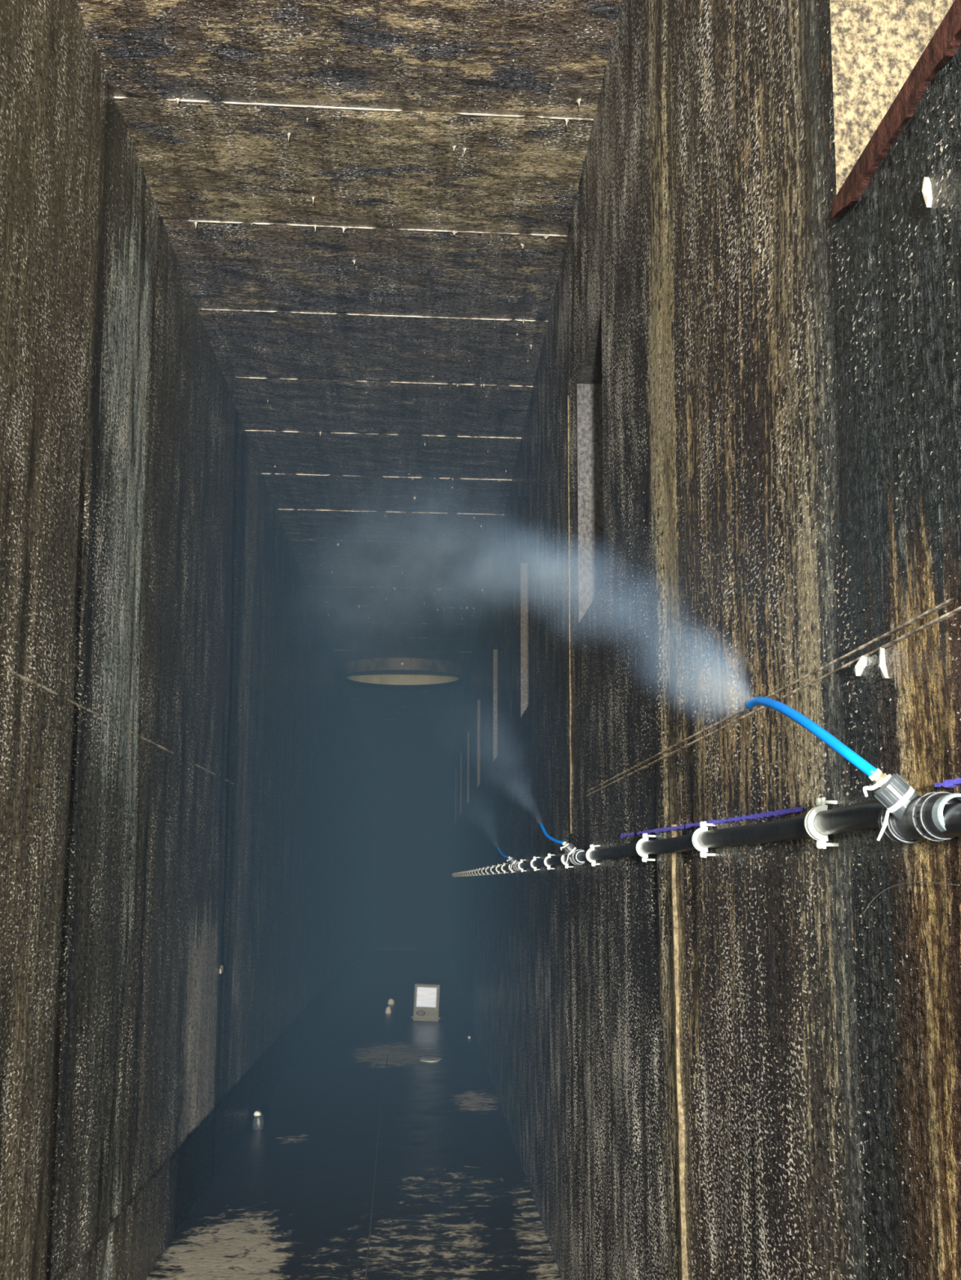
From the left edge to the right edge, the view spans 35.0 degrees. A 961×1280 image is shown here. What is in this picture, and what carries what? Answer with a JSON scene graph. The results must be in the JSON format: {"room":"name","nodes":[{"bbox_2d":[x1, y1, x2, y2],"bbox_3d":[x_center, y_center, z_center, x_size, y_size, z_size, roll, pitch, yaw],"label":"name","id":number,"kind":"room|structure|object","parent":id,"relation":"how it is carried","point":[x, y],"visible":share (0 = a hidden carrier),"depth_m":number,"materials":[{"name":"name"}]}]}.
{"room":"underground tunnel","nodes":[
{"label":"underground tunnel","id":0,"kind":"room"},
{"bbox_2d":[0,0,376,1279],"bbox_3d":[-1.288,1.281,10.892,0.049,3.500,35.000,1,-9,-2],"label":"wall","id":1,"kind":"structure","parent":0,"point":[188,765],"depth_m":4.46,"materials":[{"name":"concrete"}]},
{"bbox_2d":[219,965,223,973],"bbox_3d":[-1.119,1.418,6.572,0.024,0.032,0.100,1,-9,-2],"label":"chip","id":2,"kind":"object","parent":1,"relation":"attached to","point":[221,969],"visible":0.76,"depth_m":6.55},
{"bbox_2d":[75,0,621,764],"bbox_3d":[-0.612,-0.393,11.204,1.322,0.073,34.606,1,-9,-2],"label":"ceiling","id":3,"kind":"structure","parent":0,"point":[365,207],"depth_m":5.13,"materials":[{"name":"concrete"}]},
{"bbox_2d":[342,649,463,685],"bbox_3d":[-0.775,-0.214,15.389,1.210,1.204,1.230,1,-9,-2],"label":"shaft","id":4,"kind":"object","parent":3,"relation":"attached to","point":[379,671],"visible":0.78,"depth_m":15.10,"materials":[{"name":"concrete"}]},
{"bbox_2d":[146,949,561,1279],"bbox_3d":[-0.631,2.959,10.655,1.342,0.006,35.000,1,-9,-2],"label":"floor","id":5,"kind":"structure","parent":0,"point":[453,1200],"depth_m":6.77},
{"bbox_2d":[252,1109,264,1129],"bbox_3d":[-1.143,2.474,7.866,0.062,0.106,0.073,1,-9,-2],"label":"lamp","id":6,"kind":"object","parent":5,"relation":"on","point":[258,1123],"visible":1,"depth_m":7.84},
{"bbox_2d":[364,1055,387,1279],"bbox_3d":[-0.495,2.445,7.398,0.014,0.005,7.600,1,-9,-3],"label":"cord","id":7,"kind":"object","parent":5,"relation":"on","point":[387,1055],"visible":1,"depth_m":6.33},
{"bbox_2d":[385,1006,391,1013],"bbox_3d":[-0.885,3.559,14.654,0.059,0.086,0.057,1,-9,-2],"label":"pebble","id":8,"kind":"object","parent":5,"relation":"on","point":[388,1010],"visible":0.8,"depth_m":14.63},
{"bbox_2d":[387,998,394,1004],"bbox_3d":[-0.918,3.724,15.689,0.070,0.077,0.053,1,-9,-2],"label":"pebble","id":9,"kind":"object","parent":5,"relation":"on","point":[390,1001],"visible":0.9,"depth_m":15.67,"materials":[{"name":"beige stone"}]},
{"bbox_2d":[411,982,440,1021],"bbox_3d":[-0.497,3.300,13.904,0.268,0.343,0.148,1,-9,-2],"label":"instrument box","id":10,"kind":"object","parent":5,"relation":"on","point":[426,995],"visible":1,"depth_m":13.83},
{"bbox_2d":[416,1010,425,1015],"bbox_3d":[-0.538,3.379,13.821,0.083,0.046,0.008,3,-9,-2],"label":"grille","id":11,"kind":"object","parent":10,"relation":"attached to","point":[418,1012],"depth_m":13.82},
{"bbox_2d":[419,1056,442,1062],"bbox_3d":[-0.353,2.985,10.873,0.163,0.019,0.336,1,-9,-2],"label":"lump","id":12,"kind":"object","parent":5,"relation":"on","point":[425,1059],"visible":1,"depth_m":10.81,"materials":[{"name":"grey stone"}]},
{"bbox_2d":[373,763,447,949],"bbox_3d":[-1.297,3.964,28.197,1.342,3.430,0.001,1,-9,-2],"label":"wall","id":13,"kind":"structure","parent":0,"point":[410,900],"depth_m":28.19,"materials":[{"name":"concrete"}]},
{"bbox_2d":[445,0,960,1279],"bbox_3d":[0.171,1.294,10.946,0.266,3.500,35.000,1,-9,-2],"label":"wall","id":14,"kind":"structure","parent":0,"point":[722,1066],"depth_m":2.25,"materials":[{"name":"concrete"}]},
{"bbox_2d":[495,863,502,874],"bbox_3d":[0.106,1.322,8.812,0.038,0.057,0.016,0,-9,-2],"label":"clip","id":15,"kind":"object","parent":14,"relation":"attached to","point":[498,864],"visible":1,"depth_m":8.81,"materials":[{"name":"white plastic"}]},
{"bbox_2d":[501,862,507,873],"bbox_3d":[0.130,1.226,8.200,0.038,0.057,0.016,1,-9,-2],"label":"clip","id":16,"kind":"object","parent":14,"relation":"attached to","point":[504,864],"visible":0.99,"depth_m":8.19,"materials":[{"name":"white plastic"}]},
{"bbox_2d":[508,863,515,872],"bbox_3d":[0.157,1.117,7.509,0.039,0.057,0.016,1,-9,-2],"label":"clip","id":17,"kind":"object","parent":14,"relation":"attached to","point":[509,864],"visible":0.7,"depth_m":7.50,"materials":[{"name":"white plastic"}]},
{"bbox_2d":[517,859,526,871],"bbox_3d":[0.186,1.002,6.779,0.039,0.057,0.016,1,-9,-2],"label":"clip","id":18,"kind":"object","parent":14,"relation":"attached to","point":[521,860],"visible":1,"depth_m":6.77,"materials":[{"name":"white plastic"}]},
{"bbox_2d":[530,856,539,871],"bbox_3d":[0.216,0.879,5.999,0.039,0.057,0.016,1,-9,-2],"label":"clip","id":19,"kind":"object","parent":14,"relation":"attached to","point":[534,857],"visible":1,"depth_m":5.99,"materials":[{"name":"white plastic"}]},
{"bbox_2d":[543,853,555,870],"bbox_3d":[0.242,0.775,5.338,0.039,0.057,0.016,1,-9,-2],"label":"clip","id":20,"kind":"object","parent":14,"relation":"attached to","point":[548,868],"visible":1,"depth_m":5.33,"materials":[{"name":"white plastic"}]},
{"bbox_2d":[560,851,573,868],"bbox_3d":[0.266,0.673,4.686,0.038,0.057,0.016,0,-9,-2],"label":"clip","id":21,"kind":"object","parent":14,"relation":"attached to","point":[566,866],"visible":0.8,"depth_m":4.68,"materials":[{"name":"white plastic"}]},
{"bbox_2d":[586,844,599,866],"bbox_3d":[0.295,0.561,3.975,0.039,0.057,0.016,1,-9,-2],"label":"clip","id":22,"kind":"object","parent":14,"relation":"attached to","point":[592,846],"visible":0.99,"depth_m":3.97,"materials":[{"name":"white plastic"}]},
{"bbox_2d":[635,833,655,862],"bbox_3d":[0.330,0.415,3.047,0.038,0.057,0.016,1,-9,-2],"label":"clip","id":23,"kind":"object","parent":14,"relation":"attached to","point":[644,836],"visible":1,"depth_m":3.04,"materials":[{"name":"white plastic"}]},
{"bbox_2d":[444,800,960,876],"bbox_3d":[-0.102,2.154,14.118,0.036,0.045,27.450,1,-9,-2],"label":"pipe","id":24,"kind":"object","parent":14,"relation":"attached to","point":[862,815],"visible":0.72,"depth_m":1.94,"materials":[{"name":"black metal"}]},
{"bbox_2d":[506,856,520,871],"bbox_3d":[0.157,1.021,6.972,0.071,0.066,0.172,1,-9,-2],"label":"fitting","id":25,"kind":"object","parent":24,"relation":"attached to","point":[512,860],"visible":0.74,"depth_m":6.98,"materials":[{"name":"grey metal"}]},
{"bbox_2d":[497,846,509,857],"bbox_3d":[0.104,0.992,7.123,0.017,0.058,0.268,2,-9,-10],"label":"hose","id":26,"kind":"object","parent":25,"relation":"attached to","point":[498,848],"visible":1,"depth_m":7.11,"materials":[{"name":"blue plastic"}]},
{"bbox_2d":[560,841,586,864],"bbox_3d":[0.261,0.598,4.287,0.071,0.066,0.172,1,-9,-2],"label":"fitting","id":27,"kind":"object","parent":24,"relation":"attached to","point":[570,849],"visible":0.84,"depth_m":4.29,"materials":[{"name":"grey metal"}]},
{"bbox_2d":[539,822,564,844],"bbox_3d":[0.204,0.565,4.458,0.020,0.073,0.308,2,-9,-10],"label":"hose","id":28,"kind":"object","parent":27,"relation":"attached to","point":[541,825],"visible":1,"depth_m":4.44,"materials":[{"name":"blue plastic"}]},
{"bbox_2d":[862,768,960,843],"bbox_3d":[0.375,0.144,1.339,0.071,0.066,0.172,1,-9,-2],"label":"fitting","id":29,"kind":"object","parent":24,"relation":"attached to","point":[906,816],"visible":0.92,"depth_m":1.34,"materials":[{"name":"grey metal"}]},
{"bbox_2d":[744,696,876,776],"bbox_3d":[0.315,0.095,1.525,0.028,0.108,0.337,2,-9,-9],"label":"hose","id":30,"kind":"object","parent":29,"relation":"on","point":[841,748],"visible":1,"depth_m":1.44,"materials":[{"name":"blue plastic"}]},
{"bbox_2d":[691,821,715,857],"bbox_3d":[0.354,0.316,2.416,0.038,0.057,0.016,1,-9,-2],"label":"clip","id":31,"kind":"object","parent":14,"relation":"attached to","point":[703,824],"visible":1,"depth_m":2.41,"materials":[{"name":"white plastic"}]},
{"bbox_2d":[804,797,838,848],"bbox_3d":[0.382,0.205,1.705,0.038,0.057,0.016,1,-9,-2],"label":"clip","id":32,"kind":"object","parent":14,"relation":"attached to","point":[820,802],"visible":0.99,"depth_m":1.70,"materials":[{"name":"white plastic"}]},
{"bbox_2d":[853,655,866,675],"bbox_3d":[0.407,0.028,1.615,0.024,0.018,0.034,1,-9,-2],"label":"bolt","id":33,"kind":"object","parent":14,"relation":"attached to","point":[860,664],"visible":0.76,"depth_m":1.60,"materials":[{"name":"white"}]},
{"bbox_2d":[878,647,888,678],"bbox_3d":[0.411,0.023,1.535,0.020,0.033,0.018,1,-9,-2],"label":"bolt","id":34,"kind":"object","parent":14,"relation":"attached to","point":[882,668],"visible":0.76,"depth_m":1.54,"materials":[{"name":"white metal"}]},
{"bbox_2d":[862,881,959,913],"bbox_3d":[0.404,0.246,1.451,0.003,0.033,0.290,1,-9,-2],"label":"thread","id":35,"kind":"object","parent":14,"relation":"attached to","point":[914,882],"visible":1,"depth_m":1.44},
{"bbox_2d":[921,177,932,207],"bbox_3d":[0.419,-0.414,1.412,0.022,0.031,0.012,1,-9,-2],"label":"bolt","id":36,"kind":"object","parent":14,"relation":"attached to","point":[926,185],"visible":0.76,"depth_m":1.41,"materials":[{"name":"white metal"}]}
]}

